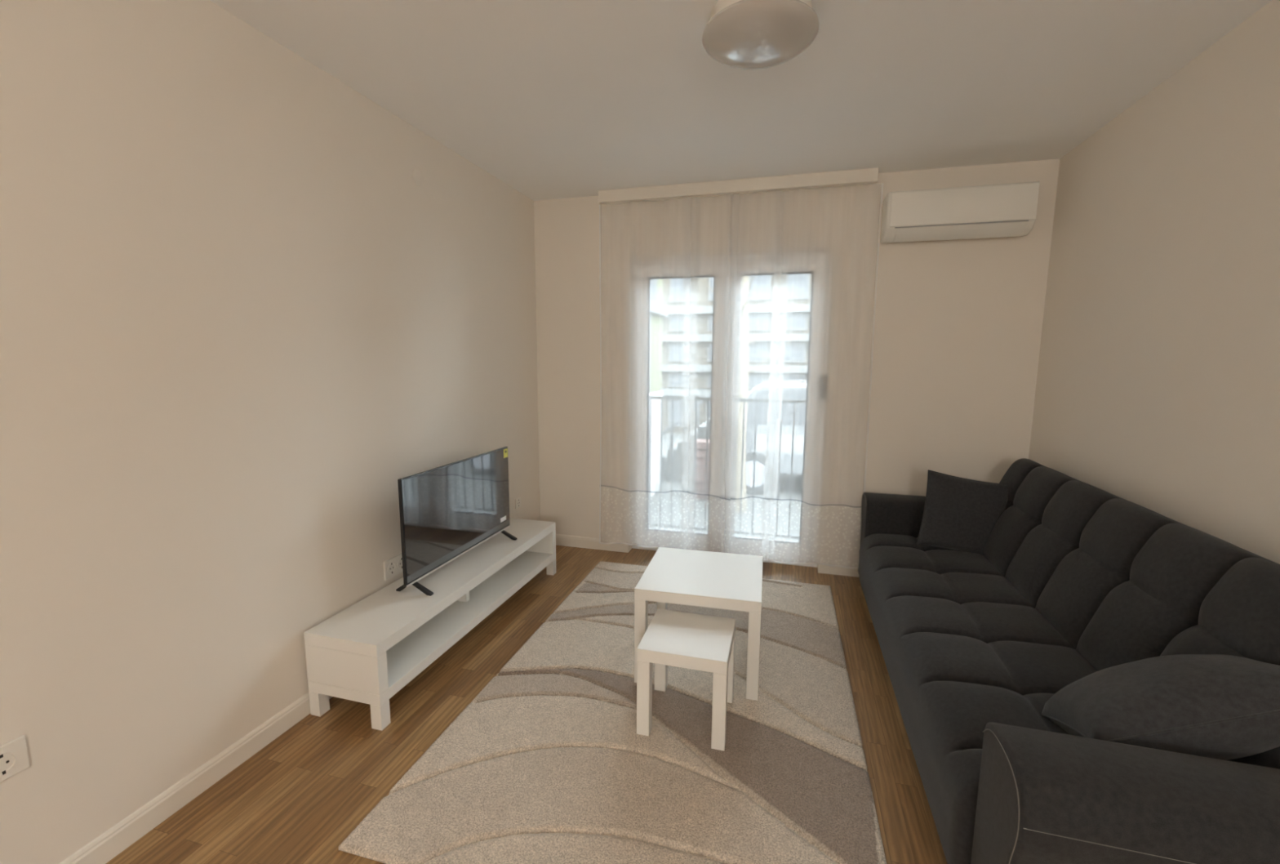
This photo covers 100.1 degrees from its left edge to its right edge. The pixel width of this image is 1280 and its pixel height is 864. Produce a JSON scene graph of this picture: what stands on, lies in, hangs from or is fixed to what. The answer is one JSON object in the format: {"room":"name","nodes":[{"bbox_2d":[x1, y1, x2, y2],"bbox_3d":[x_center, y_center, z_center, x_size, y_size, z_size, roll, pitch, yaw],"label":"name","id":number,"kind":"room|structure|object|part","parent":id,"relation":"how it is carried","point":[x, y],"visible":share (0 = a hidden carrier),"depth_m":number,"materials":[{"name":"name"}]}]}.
{"room":"living room","nodes":[
{"label":"living room","id":0,"kind":"room"},
{"bbox_2d":[0,0,540,863],"bbox_3d":[-1.874,0.040,0.692,0.200,2.904,7.903,2,8,15],"label":"wall","id":1,"kind":"structure","parent":0,"point":[235,313],"depth_m":1.77,"materials":[{"name":"paint"}]},
{"bbox_2d":[0,734,29,782],"bbox_3d":[-1.624,0.844,1.325,0.012,0.092,0.160,2,8,15],"label":"wall socket","id":2,"kind":"object","parent":1,"relation":"attached to","point":[14,758],"visible":1,"depth_m":1.37,"materials":[{"name":"white plastic"}]},
{"bbox_2d":[59,692,333,863],"bbox_3d":[-1.792,1.327,0.790,0.013,0.087,7.403,2,8,15],"label":"baseboard","id":3,"kind":"structure","parent":1,"relation":"attached to","point":[124,833],"depth_m":1.78,"materials":[{"name":"paint"}]},
{"bbox_2d":[383,552,402,580],"bbox_3d":[-1.234,0.675,2.713,0.012,0.097,0.162,2,8,15],"label":"wall socket","id":4,"kind":"object","parent":1,"relation":"attached to","point":[393,566],"visible":0.73,"depth_m":2.69,"materials":[{"name":"white plastic"}]},
{"bbox_2d":[387,562,395,573],"bbox_3d":[-1.239,0.680,2.677,0.003,0.056,0.056,2,8,15],"label":"socket","id":5,"kind":"object","parent":4,"relation":"attached to","point":[391,566],"depth_m":2.68,"materials":[{"name":"grey plastic"}]},
{"bbox_2d":[397,557,402,568],"bbox_3d":[-1.220,0.671,2.744,0.003,0.056,0.056,2,8,15],"label":"socket","id":6,"kind":"object","parent":4,"relation":"attached to","point":[399,559],"depth_m":2.73,"materials":[{"name":"grey plastic"}]},
{"bbox_2d":[515,497,520,508],"bbox_3d":[-0.892,0.520,3.928,0.012,0.072,0.075,2,8,15],"label":"wall socket","id":7,"kind":"object","parent":1,"relation":"attached to","point":[517,501],"visible":1,"depth_m":3.92,"materials":[{"name":"white plastic"}]},
{"bbox_2d":[106,545,947,863],"bbox_3d":[-0.205,1.504,0.324,3.532,0.120,7.523,2,8,15],"label":"floor","id":8,"kind":"structure","parent":0,"point":[297,798],"depth_m":2.01,"materials":[{"name":"brown wood"}]},
{"bbox_2d":[303,517,555,730],"bbox_3d":[-0.976,0.897,2.956,0.356,0.365,1.665,2,8,15],"label":"tv stand","id":9,"kind":"object","parent":8,"relation":"on","point":[367,651],"visible":0.94,"depth_m":2.44,"materials":[{"name":"white paint"}]},
{"bbox_3d":[-1.341,1.124,2.243,0.050,0.103,0.050,2,8,15],"label":"leg","id":10,"kind":"part","parent":9,"relation":"part of","materials":[{"name":"white paint"}]},
{"bbox_3d":[-1.193,0.951,2.178,0.356,0.159,0.050,2,8,15],"label":"panel","id":11,"kind":"part","parent":9,"relation":"part of","materials":[{"name":"white paint"}]},
{"bbox_3d":[-1.046,1.137,2.162,0.050,0.103,0.050,2,8,15],"label":"leg","id":12,"kind":"part","parent":9,"relation":"part of","materials":[{"name":"white paint"}]},
{"bbox_2d":[395,446,517,595],"bbox_3d":[-0.959,0.432,2.925,0.195,0.565,0.967,2,8,15],"label":"television","id":13,"kind":"object","parent":9,"relation":"on","point":[446,511],"visible":1,"depth_m":2.79,"materials":[{"name":"black plastic"}]},
{"bbox_3d":[-0.758,0.744,3.720,0.356,0.159,0.050,2,8,15],"label":"panel","id":14,"kind":"part","parent":9,"relation":"part of","materials":[{"name":"white paint"}]},
{"bbox_3d":[-0.612,0.930,3.704,0.050,0.103,0.050,2,8,15],"label":"leg","id":15,"kind":"part","parent":9,"relation":"part of","materials":[{"name":"white paint"}]},
{"bbox_2d":[337,560,886,863],"bbox_3d":[0.167,1.134,2.562,1.618,0.022,2.413,2,8,15],"label":"rug","id":16,"kind":"object","parent":8,"relation":"on","point":[548,762],"visible":0.78,"depth_m":1.96,"materials":[{"name":"beige carpet"}]},
{"bbox_2d":[636,608,735,751],"bbox_3d":[0.198,0.992,2.197,0.344,0.358,0.344,2,8,15],"label":"side table","id":17,"kind":"object","parent":16,"relation":"on","point":[698,642],"visible":1,"depth_m":2.08,"materials":[{"name":"white paint"}]},
{"bbox_3d":[0.018,1.030,2.098,0.050,0.308,0.050,2,8,15],"label":"leg","id":18,"kind":"part","parent":17,"relation":"part of","materials":[{"name":"white paint"}]},
{"bbox_3d":[0.095,0.992,2.379,0.050,0.308,0.050,2,8,15],"label":"leg","id":19,"kind":"part","parent":17,"relation":"part of","materials":[{"name":"white paint"}]},
{"bbox_3d":[0.300,1.042,2.022,0.050,0.308,0.050,2,8,15],"label":"leg","id":20,"kind":"part","parent":17,"relation":"part of","materials":[{"name":"white paint"}]},
{"bbox_3d":[0.378,1.004,2.303,0.050,0.308,0.050,2,8,15],"label":"leg","id":21,"kind":"part","parent":17,"relation":"part of","materials":[{"name":"white paint"}]},
{"bbox_2d":[634,546,763,700],"bbox_3d":[0.305,0.891,2.608,0.550,0.449,0.550,2,8,13],"label":"side table","id":22,"kind":"object","parent":16,"relation":"on","point":[700,578],"visible":0.79,"depth_m":2.41,"materials":[{"name":"white paint"}]},
{"bbox_3d":[0.004,0.939,2.428,0.050,0.398,0.050,2,8,13],"label":"leg","id":23,"kind":"part","parent":22,"relation":"part of","materials":[{"name":"white paint"}]},
{"bbox_3d":[0.120,0.874,2.909,0.050,0.398,0.050,2,8,13],"label":"leg","id":24,"kind":"part","parent":22,"relation":"part of","materials":[{"name":"white paint"}]},
{"bbox_3d":[0.490,0.958,2.314,0.050,0.398,0.050,2,8,13],"label":"leg","id":25,"kind":"part","parent":22,"relation":"part of","materials":[{"name":"white paint"}]},
{"bbox_2d":[857,457,1279,863],"bbox_3d":[1.552,0.724,2.215,0.958,0.938,2.587,2,8,15],"label":"sofa","id":26,"kind":"object","parent":8,"relation":"on","point":[1075,579],"visible":0.94,"depth_m":1.67,"materials":[{"name":"grey fabric"}]},
{"bbox_3d":[1.877,0.692,3.347,0.915,0.569,0.242,2,8,15],"label":"arm","id":27,"kind":"part","parent":26,"relation":"part of","materials":[{"name":"grey fabric"}]},
{"bbox_2d":[916,469,1008,554],"bbox_3d":[1.795,0.460,2.974,0.494,0.474,0.170,2,8,10],"label":"throw cushion","id":28,"kind":"object","parent":26,"relation":"on","point":[960,513],"visible":0.84,"depth_m":2.93,"materials":[{"name":"fabric"}]},
{"bbox_3d":[1.408,0.926,2.283,0.664,0.368,2.086,2,8,15],"label":"seat","id":29,"kind":"part","parent":26,"relation":"part of","materials":[{"name":"grey fabric"}]},
{"bbox_3d":[1.247,0.993,1.109,0.915,0.569,0.242,2,8,15],"label":"arm","id":30,"kind":"part","parent":26,"relation":"part of","materials":[{"name":"grey fabric"}]},
{"bbox_3d":[1.835,0.588,2.116,0.372,0.638,2.088,2,8,15],"label":"backrest","id":31,"kind":"part","parent":26,"relation":"part of","materials":[{"name":"grey fabric"}]},
{"bbox_2d":[1040,653,1279,759],"bbox_3d":[1.378,0.709,1.383,0.536,0.377,0.413,2,8,15],"label":"throw cushion","id":32,"kind":"object","parent":26,"relation":"on","point":[1224,707],"visible":0.84,"depth_m":1.25,"materials":[{"name":"fabric"}]},
{"bbox_2d":[209,0,1271,200],"bbox_3d":[-0.152,-1.257,0.085,3.532,0.150,7.803,2,8,15],"label":"ceiling","id":33,"kind":"structure","parent":0,"point":[550,99],"depth_m":2.22,"materials":[{"name":"paint"}]},
{"bbox_2d":[598,167,878,206],"bbox_3d":[0.591,-1.608,3.542,1.805,0.078,0.108,2,8,15],"label":"rail","id":34,"kind":"object","parent":33,"relation":"attached to","point":[866,177],"visible":1,"depth_m":3.48,"materials":[{"name":"paint"}]},
{"bbox_2d":[599,196,730,548],"bbox_3d":[0.176,-0.353,3.827,0.994,2.490,0.068,2,8,15],"label":"sheer curtain","id":35,"kind":"object","parent":34,"relation":"hanging from","point":[682,491],"visible":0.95,"depth_m":3.88,"materials":[{"name":"white fabric"}]},
{"bbox_2d":[718,182,883,568],"bbox_3d":[1.033,-0.317,3.598,0.969,2.490,0.061,2,8,15],"label":"sheer curtain","id":36,"kind":"object","parent":34,"relation":"hanging from","point":[764,498],"visible":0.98,"depth_m":3.56,"materials":[{"name":"white fabric"}]},
{"bbox_2d":[702,0,818,69],"bbox_3d":[0.405,-1.348,1.821,0.386,0.132,0.386,2,8,15],"label":"ceiling lamp","id":37,"kind":"object","parent":33,"relation":"attached to","point":[741,34],"visible":1,"depth_m":1.74,"materials":[{"name":"white glass"}]},
{"bbox_2d":[533,158,1059,569],"bbox_3d":[0.849,-0.299,3.862,3.332,2.754,0.300,2,8,15],"label":"wall","id":38,"kind":"structure","parent":0,"point":[958,326],"depth_m":3.53,"materials":[{"name":"paint"}]},
{"bbox_2d":[555,533,628,552],"bbox_3d":[-0.440,0.869,4.218,0.730,0.087,0.013,2,8,15],"label":"baseboard","id":39,"kind":"structure","parent":38,"relation":"attached to","point":[561,540],"depth_m":4.20,"materials":[{"name":"paint"}]},
{"bbox_2d":[630,547,817,570],"bbox_3d":[0.606,1.003,4.045,1.387,0.120,0.145,2,8,15],"label":"trim","id":40,"kind":"structure","parent":38,"relation":"attached to","point":[772,564],"depth_m":3.88,"materials":[{"name":"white wood"}]},
{"bbox_2d":[648,395,805,538],"bbox_3d":[0.679,0.277,4.197,1.507,1.080,0.122,2,8,15],"label":"balcony railing","id":41,"kind":"object","parent":38,"relation":"attached to","point":[669,397],"visible":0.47,"depth_m":4.25,"materials":[{"name":"grey metal"}]},
{"bbox_3d":[0.689,0.795,4.313,1.507,0.022,0.020,2,8,15],"label":"rail","id":42,"kind":"part","parent":41,"relation":"part of","materials":[{"name":"grey metal"}]},
{"bbox_3d":[0.695,-0.252,4.170,1.507,0.025,0.030,2,8,15],"label":"rail","id":43,"kind":"part","parent":41,"relation":"part of","materials":[{"name":"grey metal"}]},
{"bbox_2d":[631,249,834,567],"bbox_3d":[0.611,-0.144,3.884,1.387,2.198,0.136,2,8,15],"label":"door","id":44,"kind":"structure","parent":38,"relation":"in","point":[727,271],"depth_m":3.85,"materials":[{"name":"white plastic"}]},
{"bbox_3d":[0.638,-0.069,3.843,0.030,0.180,0.054,2,8,15],"label":"handle","id":45,"kind":"part","parent":44,"relation":"part of","materials":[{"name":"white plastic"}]},
{"bbox_2d":[819,248,831,399],"bbox_3d":[1.248,-0.712,3.579,0.046,0.983,0.064,2,8,15],"label":"strap winder","id":46,"kind":"object","parent":38,"relation":"attached to","point":[824,380],"visible":1,"depth_m":3.60,"materials":[{"name":"grey plastic"}]},
{"bbox_2d":[817,560,859,577],"bbox_3d":[1.820,0.967,3.594,1.188,0.087,0.013,2,8,15],"label":"baseboard","id":47,"kind":"structure","parent":38,"relation":"attached to","point":[825,569],"depth_m":3.71,"materials":[{"name":"paint"}]},
{"bbox_2d":[880,181,1039,243],"bbox_3d":[1.867,-1.284,3.178,0.775,0.276,0.206,2,8,15],"label":"air conditioner","id":48,"kind":"object","parent":38,"relation":"attached to","point":[1001,210],"visible":1,"depth_m":3.09,"materials":[{"name":"plastic"}]},
{"bbox_3d":[1.848,-1.303,3.079,0.753,0.202,0.013,2,8,15],"label":"panel","id":49,"kind":"part","parent":48,"relation":"part of","materials":[{"name":"plastic"}]},
{"bbox_2d":[1028,0,1279,564],"bbox_3d":[1.527,0.187,-0.247,0.200,2.904,7.903,2,8,15],"label":"wall","id":50,"kind":"structure","parent":0,"point":[1157,385],"depth_m":2.09,"materials":[{"name":"paint"}]},
{"label":"outside","id":51,"kind":"structure","parent":0,"visible":0},
{"bbox_2d":[648,432,802,541],"bbox_3d":[3.502,0.382,12.748,28.000,0.200,17.877,2,8,15],"label":"yard","id":52,"kind":"structure","parent":51,"point":[784,480],"depth_m":7.12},
{"bbox_2d":[649,279,668,497],"bbox_3d":[-1.448,-1.061,7.190,3.100,4.100,2.820,2,8,15],"label":"neighbouring wing","id":53,"kind":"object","parent":52,"relation":"on","point":[659,310],"visible":0.16,"depth_m":7.80},
{"bbox_3d":[-0.022,-2.191,6.616,0.008,0.790,1.860,2,8,15],"label":"pane","id":54,"kind":"part","parent":53,"relation":"part of","materials":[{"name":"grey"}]},
{"bbox_2d":[662,392,711,482],"bbox_3d":[0.693,-0.005,9.094,1.360,1.519,1.065,2,8,15],"label":"stair","id":55,"kind":"structure","parent":52,"relation":"on","point":[701,429],"depth_m":8.66,"materials":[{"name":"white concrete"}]},
{"bbox_3d":[0.499,0.083,8.631,0.024,0.427,0.025,2,8,15],"label":"post","id":56,"kind":"part","parent":55,"relation":"part of","materials":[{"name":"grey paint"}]},
{"bbox_3d":[0.712,-0.062,8.552,0.024,0.479,0.025,2,8,15],"label":"post","id":57,"kind":"part","parent":55,"relation":"part of","materials":[{"name":"grey metal"}]},
{"bbox_3d":[0.551,-0.152,8.582,1.346,1.092,0.050,2,8,15],"label":"handrail","id":58,"kind":"part","parent":55,"relation":"part of","materials":[{"name":"grey paint"}]},
{"bbox_3d":[0.925,-0.273,8.463,0.024,0.402,0.025,2,8,15],"label":"post","id":59,"kind":"part","parent":55,"relation":"part of","materials":[{"name":"grey metal"}]},
{"bbox_2d":[692,438,710,499],"bbox_3d":[0.939,0.534,7.716,0.310,0.825,0.300,2,8,15],"label":"pile","id":60,"kind":"object","parent":52,"relation":"on","point":[700,465],"visible":0.44,"depth_m":7.59,"materials":[{"name":"white"}]},
{"bbox_2d":[661,273,812,434],"bbox_3d":[3.314,-2.499,15.377,16.000,4.800,4.220,2,8,15],"label":"apartment building","id":61,"kind":"structure","parent":52,"relation":"on","point":[792,292],"depth_m":13.63,"materials":[{"name":"white concrete"}]},
{"bbox_3d":[1.021,-0.542,14.241,0.450,0.700,0.015,2,8,15],"label":"pane","id":62,"kind":"part","parent":61,"relation":"part of","materials":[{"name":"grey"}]},
{"bbox_3d":[1.026,-1.369,14.128,0.450,0.270,0.015,2,8,15],"label":"pane","id":63,"kind":"part","parent":61,"relation":"part of","materials":[{"name":"grey"}]},
{"bbox_3d":[1.030,-2.087,14.030,0.450,0.380,0.015,2,8,15],"label":"pane","id":64,"kind":"part","parent":61,"relation":"part of","materials":[{"name":"grey"}]},
{"bbox_3d":[1.034,-2.830,13.929,0.450,0.320,0.015,2,8,15],"label":"pane","id":65,"kind":"part","parent":61,"relation":"part of","materials":[{"name":"grey"}]},
{"bbox_3d":[1.040,-3.836,13.793,0.450,0.850,0.015,2,8,15],"label":"pane","id":66,"kind":"part","parent":61,"relation":"part of","materials":[{"name":"grey glass"}]},
{"bbox_3d":[1.984,-0.500,13.975,0.450,0.700,0.015,2,8,15],"label":"pane","id":67,"kind":"part","parent":61,"relation":"part of","materials":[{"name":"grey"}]},
{"bbox_3d":[1.989,-1.327,13.862,0.450,0.270,0.015,2,8,15],"label":"pane","id":68,"kind":"part","parent":61,"relation":"part of","materials":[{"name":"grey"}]},
{"bbox_3d":[1.993,-2.046,13.764,0.450,0.380,0.015,2,8,15],"label":"pane","id":69,"kind":"part","parent":61,"relation":"part of","materials":[{"name":"grey"}]},
{"bbox_3d":[1.997,-2.789,13.664,0.450,0.320,0.015,2,8,15],"label":"pane","id":70,"kind":"part","parent":61,"relation":"part of","materials":[{"name":"grey glass"}]},
{"bbox_3d":[2.003,-3.794,13.527,0.450,0.850,0.015,2,8,15],"label":"pane","id":71,"kind":"part","parent":61,"relation":"part of","materials":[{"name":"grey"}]},
{"bbox_3d":[2.952,-1.285,13.596,0.450,0.270,0.015,2,8,15],"label":"pane","id":72,"kind":"part","parent":61,"relation":"part of","materials":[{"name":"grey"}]},
{"bbox_3d":[2.956,-2.004,13.499,0.450,0.380,0.015,2,8,15],"label":"pane","id":73,"kind":"part","parent":61,"relation":"part of","materials":[{"name":"grey"}]},
{"bbox_3d":[2.961,-2.747,13.398,0.450,0.320,0.015,2,8,15],"label":"pane","id":74,"kind":"part","parent":61,"relation":"part of","materials":[{"name":"grey glass"}]},
{"bbox_3d":[2.966,-3.753,13.261,0.450,0.850,0.015,2,8,15],"label":"pane","id":75,"kind":"part","parent":61,"relation":"part of","materials":[{"name":"grey glass"}]},
{"bbox_3d":[3.819,-1.248,13.357,0.450,0.270,0.015,2,8,15],"label":"pane","id":76,"kind":"part","parent":61,"relation":"part of","materials":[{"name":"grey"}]},
{"bbox_3d":[3.823,-1.966,13.259,0.450,0.380,0.015,2,8,15],"label":"pane","id":77,"kind":"part","parent":61,"relation":"part of","materials":[{"name":"grey"}]},
{"bbox_3d":[3.827,-2.709,13.158,0.450,0.320,0.015,2,8,15],"label":"pane","id":78,"kind":"part","parent":61,"relation":"part of","materials":[{"name":"grey glass"}]},
{"bbox_3d":[3.833,-3.715,13.022,0.450,0.850,0.015,2,8,15],"label":"pane","id":79,"kind":"part","parent":61,"relation":"part of","materials":[{"name":"grey glass"}]},
{"bbox_2d":[697,275,797,512],"bbox_3d":[1.203,-1.481,6.682,1.214,5.105,1.221,-2,8,-17],"label":"bare tree","id":80,"kind":"object","parent":52,"relation":"on","point":[744,371],"visible":0.22,"depth_m":6.82,"materials":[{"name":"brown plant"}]},
{"bbox_2d":[746,379,806,493],"bbox_3d":[2.963,0.044,8.307,3.256,1.660,1.658,2,8,15],"label":"parked car","id":81,"kind":"object","parent":52,"relation":"on","point":[779,388],"visible":0.2,"depth_m":7.78,"materials":[{"name":"silver metal"}]}
]}

